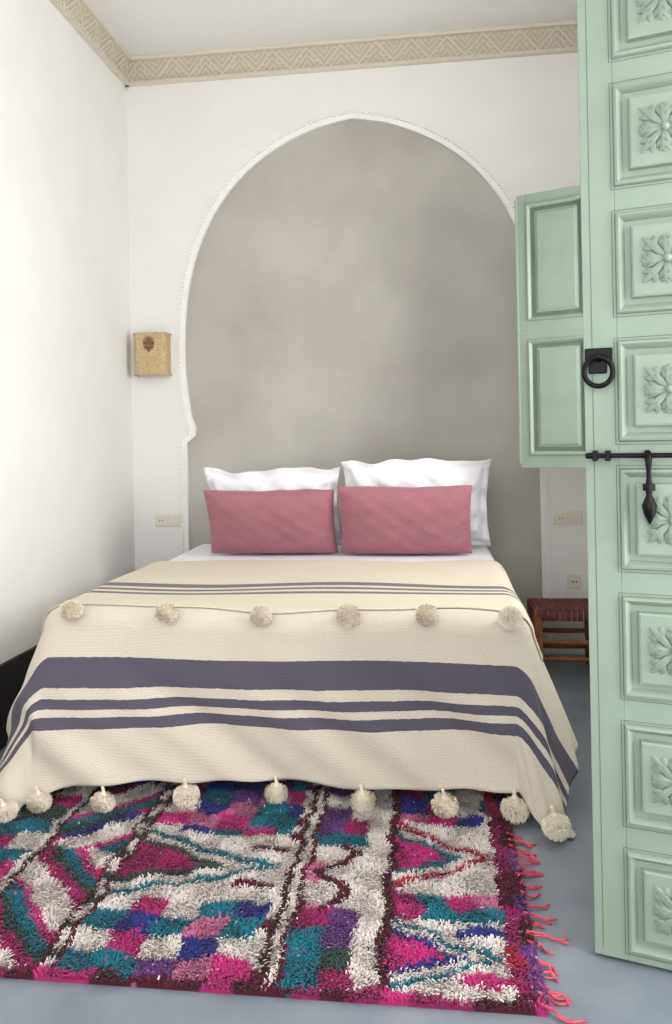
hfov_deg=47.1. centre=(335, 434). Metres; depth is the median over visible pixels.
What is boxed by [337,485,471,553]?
cushion
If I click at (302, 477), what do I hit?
pillow
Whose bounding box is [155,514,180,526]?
wall socket
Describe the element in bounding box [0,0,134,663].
wall
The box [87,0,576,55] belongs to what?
ceiling
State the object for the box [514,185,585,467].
window shutter
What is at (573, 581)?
wall socket
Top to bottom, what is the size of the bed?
0.678 m
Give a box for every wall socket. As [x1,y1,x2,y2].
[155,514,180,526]
[554,511,582,524]
[567,575,580,587]
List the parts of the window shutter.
shutter panel, shutter panel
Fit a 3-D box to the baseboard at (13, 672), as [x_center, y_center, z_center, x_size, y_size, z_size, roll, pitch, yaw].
[-1.603,1.181,2.114,0.018,0.360,5.600,-1,0,7]
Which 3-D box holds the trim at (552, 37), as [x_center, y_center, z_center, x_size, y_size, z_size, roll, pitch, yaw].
[0.137,-2.321,4.681,2.988,0.165,0.064,-1,0,7]
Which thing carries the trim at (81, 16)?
attached to the wall at (67, 489)
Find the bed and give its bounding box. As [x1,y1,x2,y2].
[169,544,493,561]
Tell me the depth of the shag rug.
2.19 m
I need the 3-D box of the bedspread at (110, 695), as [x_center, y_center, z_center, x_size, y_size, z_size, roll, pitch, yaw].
[-0.161,0.985,3.148,2.142,0.702,1.397,-1,0,7]
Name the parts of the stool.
leg, leg, woven seat, leg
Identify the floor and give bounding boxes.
[0,654,671,1023]
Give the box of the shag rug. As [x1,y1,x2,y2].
[0,779,587,1023]
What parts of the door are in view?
ring handle, pull plate, panel, panel, panel, panel, panel, panel, panel, panel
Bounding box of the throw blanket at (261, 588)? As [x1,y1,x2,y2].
[40,560,542,660]
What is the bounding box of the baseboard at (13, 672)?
[0,644,37,749]
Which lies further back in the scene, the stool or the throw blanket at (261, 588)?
the stool
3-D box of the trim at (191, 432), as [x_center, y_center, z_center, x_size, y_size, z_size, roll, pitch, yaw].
[0.129,-0.325,4.712,2.257,3.316,0.014,-1,0,7]
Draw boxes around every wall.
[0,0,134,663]
[126,52,587,654]
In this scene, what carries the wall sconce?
attached to the wall at (352, 293)
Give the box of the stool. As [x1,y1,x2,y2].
[527,598,588,664]
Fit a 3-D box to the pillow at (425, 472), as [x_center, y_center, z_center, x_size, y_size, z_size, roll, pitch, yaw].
[0.447,0.380,4.281,0.820,0.507,0.296,-1,0,7]
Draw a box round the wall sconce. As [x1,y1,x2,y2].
[133,332,171,376]
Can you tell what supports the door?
in the wall
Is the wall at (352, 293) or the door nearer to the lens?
the door
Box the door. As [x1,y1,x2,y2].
[577,0,671,969]
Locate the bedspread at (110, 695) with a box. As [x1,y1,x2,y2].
[0,604,578,841]
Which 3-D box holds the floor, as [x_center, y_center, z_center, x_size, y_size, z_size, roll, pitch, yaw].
[0.309,1.374,1.401,4.380,0.100,7.050,-1,0,7]
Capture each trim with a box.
[49,0,130,86]
[125,19,577,86]
[178,110,550,654]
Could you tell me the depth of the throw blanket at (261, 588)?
3.18 m
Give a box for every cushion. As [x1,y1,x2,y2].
[204,489,337,553]
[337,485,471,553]
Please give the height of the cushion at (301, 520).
0.358 m
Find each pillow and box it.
[204,467,341,544]
[341,458,491,545]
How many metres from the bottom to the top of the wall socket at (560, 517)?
0.078 m

